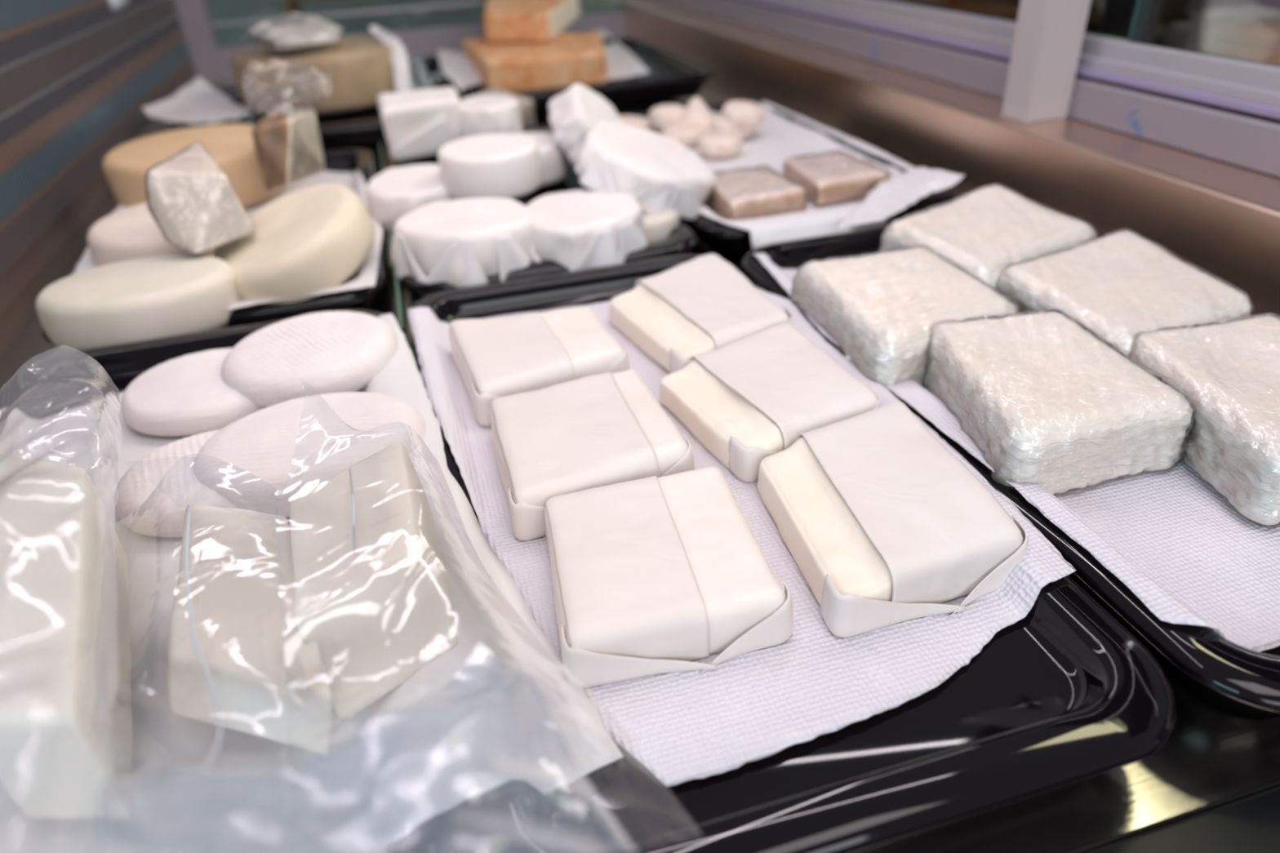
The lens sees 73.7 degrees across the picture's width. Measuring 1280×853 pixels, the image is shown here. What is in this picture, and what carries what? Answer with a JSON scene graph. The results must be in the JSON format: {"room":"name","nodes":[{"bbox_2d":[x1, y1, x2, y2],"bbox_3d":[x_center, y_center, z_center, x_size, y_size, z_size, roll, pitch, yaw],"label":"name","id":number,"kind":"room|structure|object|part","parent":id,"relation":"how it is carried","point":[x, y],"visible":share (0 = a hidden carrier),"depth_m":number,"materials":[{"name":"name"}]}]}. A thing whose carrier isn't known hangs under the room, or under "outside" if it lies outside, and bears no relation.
{"room":"food shop","nodes":[
{"label":"food shop","id":0,"kind":"room"},
{"bbox_2d":[0,0,196,314],"bbox_3d":[-0.870,-0.467,1.157,0.030,0.459,2.650,-11,33,-12],"label":"wall","id":1,"kind":"structure","parent":0,"point":[54,148],"depth_m":1.35,"materials":[{"name":"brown wood"}]},
{"bbox_2d":[173,0,626,84],"bbox_3d":[-0.458,-1.412,2.458,1.920,0.630,0.100,-11,33,-12],"label":"wall","id":2,"kind":"structure","parent":0,"point":[211,61],"depth_m":2.52,"materials":[{"name":"grey"}]},
{"bbox_3d":[-1.264,-1.255,2.281,0.120,0.630,0.100,-11,33,-12],"label":"corner post","id":3,"kind":"part","parent":2,"relation":"part of","materials":[{"name":"grey paint"}]},
{"bbox_2d":[206,0,618,46],"bbox_3d":[-0.384,-1.559,2.417,1.740,0.744,0.022,-11,33,-12],"label":"window","id":4,"kind":"structure","parent":2,"relation":"in","point":[485,2],"depth_m":2.49,"materials":[{"name":"clear glass"}]},
{"bbox_3d":[-0.369,-1.293,2.583,1.740,0.008,0.022,-11,33,-12],"label":"rail","id":5,"kind":"part","parent":4,"relation":"part of","materials":[{"name":"grey"}]},
{"bbox_2d":[0,0,963,220],"bbox_3d":[-0.237,-2.571,4.749,7.500,3.100,0.100,-11,33,-12],"label":"wall","id":6,"kind":"structure","parent":0,"point":[220,11],"depth_m":4.51,"materials":[{"name":"grey"}]},
{"bbox_2d":[0,62,1279,852],"bbox_3d":[-0.345,-0.462,1.534,1.395,0.020,2.825,-11,33,-12],"label":"display counter","id":7,"kind":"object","parent":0,"point":[1212,757],"depth_m":0.43,"materials":[{"name":"silver metal"}]},
{"bbox_2d":[42,148,386,343],"bbox_3d":[-0.528,-0.264,1.166,0.344,0.050,0.690,-11,33,-12],"label":"serving tray","id":8,"kind":"object","parent":7,"relation":"on","point":[345,160],"visible":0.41,"depth_m":0.91,"materials":[{"name":"black plastic"}]},
{"bbox_2d":[71,170,382,310],"bbox_3d":[-0.544,-0.275,1.159,0.378,0.031,0.711,-11,33,-12],"label":"paper sheet","id":9,"kind":"object","parent":8,"relation":"on","point":[365,276],"visible":0.16,"depth_m":1.04,"materials":[{"name":"white paper"}]},
{"bbox_2d":[35,253,241,351],"bbox_3d":[-0.509,-0.128,0.875,0.186,0.058,0.145,-11,33,-12],"label":"wheel","id":10,"kind":"object","parent":9,"relation":"on","point":[157,296],"visible":0.93,"depth_m":0.83,"materials":[{"name":"beige food"}]},
{"bbox_2d":[87,202,215,266],"bbox_3d":[-0.583,-0.232,1.049,0.162,0.058,0.184,-11,33,-12],"label":"wheel","id":11,"kind":"object","parent":9,"relation":"on","point":[131,233],"visible":0.35,"depth_m":0.98,"materials":[{"name":"white food"}]},
{"bbox_2d":[102,124,283,208],"bbox_3d":[-0.666,-0.390,1.290,0.246,0.080,0.275,-11,33,-12],"label":"wheel","id":12,"kind":"object","parent":9,"relation":"on","point":[125,167],"visible":0.51,"depth_m":1.22,"materials":[{"name":"beige food"}]},
{"bbox_2d":[246,57,330,193],"bbox_3d":[-0.490,-0.414,1.167,0.094,0.156,0.177,3,32,10],"label":"cheese wedge","id":13,"kind":"object","parent":9,"relation":"on","point":[288,149],"visible":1,"depth_m":1.14,"materials":[{"name":"beige food"}]},
{"bbox_2d":[211,183,374,303],"bbox_3d":[-0.392,-0.201,0.964,0.185,0.108,0.214,-11,33,-12],"label":"wheel","id":14,"kind":"object","parent":9,"relation":"on","point":[310,240],"visible":0.81,"depth_m":0.90,"materials":[{"name":"beige food"}]},
{"bbox_2d":[145,142,255,254],"bbox_3d":[-0.477,-0.253,0.935,0.097,0.090,0.149,-11,33,-12],"label":"cheese wedge","id":15,"kind":"object","parent":14,"relation":"on","point":[194,205],"visible":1,"depth_m":0.90,"materials":[{"name":"white food"}]},
{"bbox_2d":[0,308,454,852],"bbox_3d":[-0.324,0.092,0.574,0.346,0.050,0.690,-11,33,-12],"label":"serving tray","id":16,"kind":"object","parent":7,"relation":"on","point":[123,363],"visible":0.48,"depth_m":0.80,"materials":[{"name":"black plastic"}]},
{"bbox_2d":[0,313,623,852],"bbox_3d":[-0.287,0.067,0.574,0.435,0.027,0.578,-11,33,-12],"label":"paper sheet","id":17,"kind":"object","parent":16,"relation":"on","point":[256,794],"visible":0.26,"depth_m":0.42,"materials":[{"name":"white"}]},
{"bbox_2d":[0,453,133,820],"bbox_3d":[-0.313,0.093,0.459,0.060,0.072,0.280,-21,36,-26],"label":"cheese block","id":18,"kind":"object","parent":17,"relation":"on","point":[61,640],"visible":0.96,"depth_m":0.40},
{"bbox_2d":[0,346,120,697],"bbox_3d":[-0.303,0.047,0.426,0.098,0.115,0.526,-21,36,-26],"label":"plastic bag","id":19,"kind":"object","parent":18,"relation":"on","point":[112,437],"visible":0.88,"depth_m":0.45,"materials":[{"name":"clear plastic"}]},
{"bbox_2d":[185,505,222,782],"bbox_3d":[-0.197,0.087,0.399,0.100,0.090,0.363,-21,36,-27],"label":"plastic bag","id":20,"kind":"object","parent":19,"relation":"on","point":[207,764],"visible":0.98,"depth_m":0.36,"materials":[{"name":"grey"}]},
{"bbox_2d":[114,430,237,537],"bbox_3d":[-0.314,0.037,0.618,0.122,0.030,0.115,-16,34,-20],"label":"disc","id":21,"kind":"object","parent":17,"relation":"on","point":[152,498],"visible":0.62,"depth_m":0.58,"materials":[{"name":"white food"}]},
{"bbox_2d":[120,347,266,436],"bbox_3d":[-0.376,-0.034,0.739,0.134,0.028,0.129,-4,32,-2],"label":"disc","id":22,"kind":"object","parent":17,"relation":"on","point":[188,394],"visible":0.77,"depth_m":0.70,"materials":[{"name":"white food"}]},
{"bbox_2d":[168,503,332,754],"bbox_3d":[-0.213,0.100,0.448,0.074,0.040,0.198,-17,34,-21],"label":"cheese block","id":23,"kind":"object","parent":17,"relation":"on","point":[268,683],"visible":0.88,"depth_m":0.41,"materials":[{"name":"white food"}]},
{"bbox_2d":[220,311,397,407],"bbox_3d":[-0.290,-0.062,0.753,0.149,0.038,0.135,-11,33,-12],"label":"disc","id":24,"kind":"object","parent":17,"relation":"on","point":[328,352],"visible":0.93,"depth_m":0.72,"materials":[{"name":"white food"}]},
{"bbox_2d":[193,391,426,516],"bbox_3d":[-0.240,0.017,0.628,0.164,0.041,0.127,-11,33,-12],"label":"disc","id":25,"kind":"object","parent":17,"relation":"on","point":[268,456],"visible":0.87,"depth_m":0.60,"materials":[{"name":"white food"}]},
{"bbox_2d":[289,441,458,721],"bbox_3d":[-0.148,0.076,0.472,0.077,0.058,0.163,-11,33,-12],"label":"cheese block","id":26,"kind":"object","parent":17,"relation":"on","point":[378,615],"visible":0.98,"depth_m":0.44,"materials":[{"name":"white food"}]},
{"bbox_2d":[346,423,580,679],"bbox_3d":[-0.128,0.070,0.416,0.130,0.073,0.384,-19,35,-24],"label":"plastic bag","id":27,"kind":"object","parent":17,"relation":"on","point":[437,477],"visible":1,"depth_m":0.46,"materials":[{"name":"grey"}]},
{"bbox_2d":[97,666,636,852],"bbox_3d":[-0.088,0.114,0.267,0.141,0.056,0.112,-19,35,-24],"label":"plastic bag","id":28,"kind":"object","parent":27,"relation":"on","point":[111,789],"visible":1,"depth_m":0.27,"materials":[{"name":"clear plastic"}]},
{"bbox_2d":[164,71,420,151],"bbox_3d":[-0.690,-0.645,1.760,0.480,0.050,0.580,-11,33,-12],"label":"serving tray","id":29,"kind":"object","parent":7,"relation":"on","point":[362,128],"visible":0.03,"depth_m":1.58,"materials":[{"name":"black plastic"}]},
{"bbox_2d":[141,75,252,123],"bbox_3d":[-0.927,-0.660,1.746,0.187,0.039,0.430,-26,38,-32],"label":"paper sheet","id":30,"kind":"object","parent":29,"relation":"on","point":[196,102],"visible":1,"depth_m":1.72,"materials":[{"name":"white paper"}]},
{"bbox_2d":[231,35,396,115],"bbox_3d":[-0.667,-0.742,1.794,0.342,0.107,0.335,-11,33,-12],"label":"cheese block","id":31,"kind":"object","parent":29,"relation":"on","point":[361,68],"visible":0.76,"depth_m":1.68,"materials":[{"name":"beige food"}]},
{"bbox_2d":[246,13,342,49],"bbox_3d":[-0.686,-0.789,1.698,0.179,0.048,0.160,-11,33,-12],"label":"cheese wedge","id":32,"kind":"object","parent":31,"relation":"on","point":[293,30],"visible":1,"depth_m":1.68,"materials":[{"name":"white food"}]},
{"bbox_2d":[368,25,411,92],"bbox_3d":[-0.509,-0.758,1.762,0.044,0.118,0.182,-17,34,-21],"label":"paper sheet","id":33,"kind":"object","parent":29,"relation":"on","point":[399,58],"visible":0.95,"depth_m":1.74,"materials":[{"name":"white paper"}]},
{"bbox_2d":[379,142,404,333],"bbox_3d":[-0.345,-0.282,1.184,0.003,0.044,0.820,-11,33,-12],"label":"strip","id":34,"kind":"object","parent":7,"relation":"on","point":[398,285],"visible":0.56,"depth_m":0.94,"materials":[{"name":"green"}]},
{"bbox_2d":[384,124,698,297],"bbox_3d":[-0.182,-0.331,1.242,0.347,0.050,0.704,-11,33,-12],"label":"serving tray","id":35,"kind":"object","parent":7,"relation":"on","point":[682,239],"visible":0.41,"depth_m":0.98,"materials":[{"name":"black plastic"}]},
{"bbox_2d":[364,164,455,235],"bbox_3d":[-0.294,-0.303,1.132,0.132,0.058,0.158,-11,33,-12],"label":"cheese","id":36,"kind":"object","parent":35,"relation":"on","point":[394,193],"visible":0.56,"depth_m":1.08,"materials":[{"name":"white food"}]},
{"bbox_2d":[377,86,462,161],"bbox_3d":[-0.354,-0.494,1.395,0.132,0.091,0.136,-11,33,-12],"label":"cheese block","id":37,"kind":"object","parent":35,"relation":"on","point":[417,123],"visible":0.9,"depth_m":1.35,"materials":[{"name":"white food"}]},
{"bbox_2d":[391,197,534,288],"bbox_3d":[-0.199,-0.209,0.972,0.168,0.068,0.164,-11,33,-12],"label":"cheese wheel","id":38,"kind":"object","parent":35,"relation":"on","point":[459,242],"visible":0.9,"depth_m":0.92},
{"bbox_2d":[437,133,542,199],"bbox_3d":[-0.193,-0.335,1.099,0.129,0.059,0.122,-11,33,-12],"label":"cheese round","id":39,"kind":"object","parent":35,"relation":"on","point":[497,165],"visible":0.98,"depth_m":1.06,"materials":[{"name":"white food"}]},
{"bbox_2d":[459,93,522,137],"bbox_3d":[-0.252,-0.503,1.410,0.110,0.072,0.130,-11,33,-12],"label":"cheese","id":40,"kind":"object","parent":35,"relation":"on","point":[493,113],"visible":0.54,"depth_m":1.36,"materials":[{"name":"white food"}]},
{"bbox_2d":[469,86,535,133],"bbox_3d":[-0.234,-0.556,1.533,0.093,0.094,0.165,7,33,16],"label":"cheese","id":41,"kind":"object","parent":35,"relation":"on","point":[526,104],"visible":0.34,"depth_m":1.52,"materials":[{"name":"beige food"}]},
{"bbox_2d":[514,132,568,186],"bbox_3d":[-0.167,-0.402,1.281,0.118,0.057,0.128,-11,33,-12],"label":"cheese","id":42,"kind":"object","parent":35,"relation":"on","point":[554,164],"visible":0.31,"depth_m":1.25,"materials":[{"name":"white food"}]},
{"bbox_2d":[548,83,622,167],"bbox_3d":[-0.073,-0.437,1.281,0.131,0.143,0.148,-11,33,-12],"label":"cheese","id":43,"kind":"object","parent":35,"relation":"on","point":[575,111],"visible":0.56,"depth_m":1.23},
{"bbox_2d":[525,189,648,271],"bbox_3d":[-0.071,-0.230,0.999,0.161,0.061,0.160,-11,33,-12],"label":"cheese wheel","id":44,"kind":"object","parent":35,"relation":"on","point":[578,229],"visible":0.77,"depth_m":0.95,"materials":[{"name":"white food"}]},
{"bbox_2d":[642,208,679,244],"bbox_3d":[0.001,-0.250,1.047,0.094,0.034,0.093,-11,33,-12],"label":"cheese round","id":45,"kind":"object","parent":35,"relation":"on","point":[658,227],"visible":0.28,"depth_m":1.01,"materials":[{"name":"white food"}]},
{"bbox_2d":[411,36,714,114],"bbox_3d":[-0.212,-0.831,2.015,0.610,0.050,0.660,-11,33,-12],"label":"serving tray","id":46,"kind":"object","parent":7,"relation":"on","point":[671,75],"visible":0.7,"depth_m":1.82,"materials":[{"name":"black plastic"}]},
{"bbox_2d":[436,48,483,90],"bbox_3d":[-0.414,-0.846,1.972,0.099,0.052,0.567,-11,33,-12],"label":"paper sheet","id":47,"kind":"object","parent":46,"relation":"on","point":[458,68],"visible":0.61,"depth_m":1.95,"materials":[{"name":"white paper"}]},
{"bbox_2d":[462,32,606,92],"bbox_3d":[-0.225,-0.845,1.962,0.324,0.074,0.405,-11,33,-12],"label":"cheese slab","id":48,"kind":"object","parent":46,"relation":"on","point":[567,59],"visible":0.83,"depth_m":1.81,"materials":[{"name":"orange food"}]},
{"bbox_2d":[484,0,580,42],"bbox_3d":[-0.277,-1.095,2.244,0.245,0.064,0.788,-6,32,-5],"label":"cheese slab","id":49,"kind":"object","parent":48,"relation":"on","point":[504,20],"visible":1,"depth_m":1.95,"materials":[{"name":"orange food"}]},
{"bbox_2d":[591,29,649,79],"bbox_3d":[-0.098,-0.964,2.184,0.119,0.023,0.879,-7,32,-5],"label":"paper sheet","id":50,"kind":"object","parent":46,"relation":"on","point":[621,63],"visible":0.56,"depth_m":2.02,"materials":[{"name":"white paper"}]},
{"bbox_2d":[402,253,1177,852],"bbox_3d":[0.015,0.020,0.658,0.355,0.050,0.690,-11,33,-12],"label":"serving tray","id":51,"kind":"object","parent":7,"relation":"on","point":[1064,694],"visible":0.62,"depth_m":0.40,"materials":[{"name":"black plastic"}]},
{"bbox_2d":[407,286,1075,786],"bbox_3d":[0.025,-0.002,0.657,0.370,0.024,0.591,-11,33,-12],"label":"paper sheet","id":52,"kind":"object","parent":51,"relation":"on","point":[684,726],"visible":0.32,"depth_m":0.47,"materials":[{"name":"white paper"}]},
{"bbox_2d":[448,306,630,426],"bbox_3d":[-0.089,-0.060,0.750,0.144,0.040,0.150,-11,33,-12],"label":"cheese","id":53,"kind":"object","parent":52,"relation":"on","point":[495,357],"visible":0.78,"depth_m":0.72,"materials":[{"name":"food"}]},
{"bbox_2d":[489,369,694,541],"bbox_3d":[-0.042,0.012,0.629,0.142,0.040,0.160,-11,33,-12],"label":"cheese","id":54,"kind":"object","parent":52,"relation":"on","point":[606,428],"visible":0.8,"depth_m":0.60,"materials":[{"name":"food"}]},
{"bbox_2d":[544,466,793,688],"bbox_3d":[0.010,0.084,0.509,0.136,0.037,0.148,-11,33,-12],"label":"cheese","id":55,"kind":"object","parent":52,"relation":"on","point":[651,575],"visible":1,"depth_m":0.47,"materials":[{"name":"food"}]},
{"bbox_2d":[608,253,793,373],"bbox_3d":[0.057,-0.109,0.814,0.144,0.040,0.198,-16,34,-20],"label":"cheese","id":56,"kind":"object","parent":52,"relation":"on","point":[703,304],"visible":0.75,"depth_m":0.78,"materials":[{"name":"white food"}]},
{"bbox_2d":[659,322,880,483],"bbox_3d":[0.103,-0.026,0.676,0.144,0.040,0.164,-16,34,-20],"label":"cheese","id":57,"kind":"object","parent":52,"relation":"on","point":[748,400],"visible":0.8,"depth_m":0.65,"materials":[{"name":"white food"}]},
{"bbox_2d":[756,400,1027,638],"bbox_3d":[0.151,0.048,0.550,0.142,0.039,0.182,-11,33,-12],"label":"cheese","id":58,"kind":"object","parent":52,"relation":"on","point":[883,524],"visible":0.99,"depth_m":0.51,"materials":[{"name":"white food"}]},
{"bbox_2d":[617,99,964,257],"bbox_3d":[0.164,-0.411,1.338,0.364,0.050,0.690,-11,33,-12],"label":"serving tray","id":59,"kind":"object","parent":7,"relation":"on","point":[728,241],"visible":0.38,"depth_m":1.07,"materials":[{"name":"black plastic"}]},
{"bbox_2d":[618,115,657,133],"bbox_3d":[-0.011,-0.531,1.509,0.088,0.034,0.084,-11,33,-12],"label":"cheese","id":60,"kind":"object","parent":59,"relation":"on","point":[642,122],"visible":0.26,"depth_m":1.48,"materials":[{"name":"beige food"}]},
{"bbox_2d":[660,100,914,248],"bbox_3d":[0.172,-0.404,1.304,0.343,0.034,0.716,-11,33,-12],"label":"paper sheet","id":61,"kind":"object","parent":59,"relation":"on","point":[779,139],"visible":0.31,"depth_m":1.30,"materials":[{"name":"white paper"}]},
{"bbox_2d":[572,120,716,219],"bbox_3d":[0.004,-0.325,1.080,0.178,0.104,0.173,-11,33,-12],"label":"cheese wheel","id":62,"kind":"object","parent":61,"relation":"on","point":[657,170],"visible":0.98,"depth_m":1.03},
{"bbox_2d":[648,104,684,133],"bbox_3d":[0.049,-0.532,1.474,0.069,0.041,0.065,-11,33,-12],"label":"cheese","id":63,"kind":"object","parent":61,"relation":"on","point":[660,117],"visible":0.71,"depth_m":1.45,"materials":[{"name":"beige food"}]},
{"bbox_2d":[661,123,706,146],"bbox_3d":[0.073,-0.488,1.429,0.075,0.027,0.073,-11,33,-12],"label":"cheese","id":64,"kind":"object","parent":61,"relation":"on","point":[689,135],"visible":0.77,"depth_m":1.41,"materials":[{"name":"white food"}]},
{"bbox_2d":[680,97,713,133],"bbox_3d":[0.097,-0.531,1.459,0.082,0.058,0.081,-11,33,-12],"label":"cheese","id":65,"kind":"object","parent":61,"relation":"on","point":[696,112],"visible":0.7,"depth_m":1.44,"materials":[{"name":"beige food"}]},
{"bbox_2d":[697,131,742,158],"bbox_3d":[0.128,-0.447,1.354,0.073,0.031,0.069,-11,33,-12],"label":"cheese","id":66,"kind":"object","parent":61,"relation":"on","point":[720,144],"visible":1,"depth_m":1.33,"materials":[{"name":"white food"}]},
{"bbox_2d":[710,114,754,138],"bbox_3d":[0.156,-0.508,1.442,0.076,0.035,0.072,-11,33,-12],"label":"cheese","id":67,"kind":"object","parent":61,"relation":"on","point":[717,124],"visible":0.45,"depth_m":1.42,"materials":[{"name":"white food"}]},
{"bbox_2d":[720,100,764,128],"bbox_3d":[0.172,-0.521,1.426,0.073,0.040,0.069,-11,33,-12],"label":"cheese","id":68,"kind":"object","parent":67,"relation":"on","point":[742,114],"visible":0.98,"depth_m":1.40,"materials":[{"name":"white food"}]},
{"bbox_2d":[702,164,807,220],"bbox_3d":[0.143,-0.296,1.102,0.111,0.046,0.138,-11,33,-12],"label":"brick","id":69,"kind":"object","parent":61,"relation":"on","point":[740,193],"visible":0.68,"depth_m":1.06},
{"bbox_2d":[782,149,890,205],"bbox_3d":[0.265,-0.344,1.176,0.114,0.038,0.143,-11,33,-12],"label":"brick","id":70,"kind":"object","parent":61,"relation":"on","point":[833,176],"visible":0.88,"depth_m":1.14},
{"bbox_2d":[836,166,964,229],"bbox_3d":[0.307,-0.289,1.050,0.257,0.022,0.102,-27,39,-33],"label":"paper sheet","id":71,"kind":"object","parent":61,"relation":"on","point":[890,197],"visible":1,"depth_m":1.06,"materials":[{"name":"white paper"}]},
{"bbox_2d":[741,225,1279,717],"bbox_3d":[0.367,-0.044,0.728,0.360,0.050,0.690,-11,33,-12],"label":"serving tray","id":72,"kind":"object","parent":7,"relation":"on","point":[1228,676],"visible":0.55,"depth_m":0.47,"materials":[{"name":"black plastic"}]},
{"bbox_2d":[752,253,1279,652],"bbox_3d":[0.351,-0.060,0.721,0.355,0.024,0.613,-11,33,-12],"label":"paper sheet","id":73,"kind":"object","parent":72,"relation":"on","point":[1175,544],"visible":0.2,"depth_m":0.53,"materials":[{"name":"white paper"}]},
{"bbox_2d":[790,244,1019,390],"bbox_3d":[0.235,-0.101,0.764,0.164,0.062,0.199,-11,33,-12],"label":"cheese","id":74,"kind":"object","parent":73,"relation":"on","point":[882,308],"visible":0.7,"depth_m":0.73,"materials":[{"name":"white food"}]},
{"bbox_2d":[878,183,1097,288],"bbox_3d":[0.363,-0.189,0.894,0.255,0.061,0.177,-23,37,-28],"label":"cheese","id":75,"kind":"object","parent":73,"relation":"on","point":[984,230],"visible":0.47,"depth_m":0.86,"materials":[{"name":"white food"}]},
{"bbox_2d":[923,308,1195,497],"bbox_3d":[0.291,-0.027,0.639,0.164,0.062,0.189,-11,33,-12],"label":"cheese","id":76,"kind":"object","parent":73,"relation":"on","point":[1049,402],"visible":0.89,"depth_m":0.58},
{"bbox_2d":[995,228,1253,356],"bbox_3d":[0.426,-0.108,0.759,0.198,0.061,0.219,-11,33,-12],"label":"cheese","id":77,"kind":"object","parent":73,"relation":"on","point":[1119,284],"visible":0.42,"depth_m":0.73,"materials":[{"name":"white food"}]},
{"bbox_2d":[1129,312,1279,528],"bbox_3d":[0.444,-0.014,0.606,0.147,0.061,0.209,-4,32,-1],"label":"cheese","id":78,"kind":"object","parent":73,"relation":"on","point":[1229,370],"visible":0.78,"depth_m":0.58,"materials":[{"name":"white food"}]},
{"bbox_2d":[1086,786,1279,852],"bbox_3d":[0.224,0.254,0.346,1.720,0.033,0.154,-11,33,-12],"label":"trim","id":79,"kind":"structure","parent":7,"relation":"attached to","point":[1250,824],"depth_m":0.41,"materials":[{"name":"black"}]},
{"bbox_2d":[620,0,1279,315],"bbox_3d":[0.404,-0.596,1.568,0.143,0.138,2.850,-11,33,-12],"label":"ledge","id":80,"kind":"structure","parent":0,"point":[1222,218],"depth_m":1.11,"materials":[{"name":"beige metal"}]},
{"bbox_2d":[659,0,1279,177],"bbox_3d":[0.379,-0.964,1.357,0.103,0.712,2.780,-11,33,-12],"label":"window","id":81,"kind":"structure","parent":80,"relation":"in","point":[1164,84],"depth_m":1.06,"materials":[{"name":"grey"}]},
{"bbox_3d":[0.314,-1.206,1.663,0.005,0.616,1.960,-11,33,-12],"label":"pane","id":82,"kind":"part","parent":81,"relation":"part of","materials":[{"name":"clear glass"}]},
{"bbox_3d":[0.424,-0.734,1.510,0.021,0.034,2.780,-11,33,-12],"label":"sliding rail","id":83,"kind":"part","parent":81,"relation":"part of","materials":[{"name":"grey metal"}]},
{"bbox_3d":[0.500,-0.709,0.935,0.064,0.712,0.050,-11,33,-12],"label":"post","id":84,"kind":"part","parent":81,"relation":"part of","materials":[{"name":"grey metal"}]},
{"bbox_3d":[0.685,-0.522,0.526,0.005,0.616,0.805,-11,33,-12],"label":"pane","id":85,"kind":"part","parent":81,"relation":"part of","materials":[{"name":"clear glass"}]},
{"bbox_2d":[1215,0,1279,19],"bbox_3d":[3.651,-1.323,2.374,0.100,3.100,7.200,-11,33,-12],"label":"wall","id":86,"kind":"structure","parent":0,"point":[1226,9],"depth_m":4.28,"materials":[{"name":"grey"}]},
{"label":"outside","id":87,"kind":"structure","parent":0,"visible":0},
{"bbox_2d":[965,13,1017,22],"bbox_3d":[1.672,-1.096,2.574,1.362,1.500,0.400,-11,33,-12],"label":"shelving unit","id":88,"kind":"object","parent":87,"point":[966,13],"visible":0.02,"depth_m":2.40,"materials":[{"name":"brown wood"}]},
{"bbox_2d":[1084,32,1128,39],"bbox_3d":[1.351,-0.985,2.472,0.232,0.340,0.232,-11,33,-12],"label":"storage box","id":89,"kind":"object","parent":88,"relation":"on","point":[1085,33],"visible":0.02,"depth_m":2.29,"materials":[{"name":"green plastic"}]},
{"bbox_2d":[1211,13,1279,65],"bbox_3d":[1.880,-1.071,2.598,0.312,0.300,0.232,-11,33,-12],"label":"storage box","id":90,"kind":"object","parent":88,"relation":"on","point":[1252,37],"visible":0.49,"depth_m":2.47,"materials":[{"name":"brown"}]},
{"bbox_3d":[1.874,-1.179,2.531,0.312,0.044,0.232,-11,33,-12],"label":"lid","id":91,"kind":"part","parent":90,"relation":"part of","materials":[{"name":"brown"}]},
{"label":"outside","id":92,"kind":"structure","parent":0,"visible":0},
{"bbox_2d":[283,0,305,14],"bbox_3d":[-0.609,-1.750,3.843,1.762,1.500,0.400,-11,33,-12],"label":"shelving unit","id":93,"kind":"object","parent":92,"point":[291,6],"visible":0.02,"depth_m":3.40,"materials":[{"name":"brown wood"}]}
]}

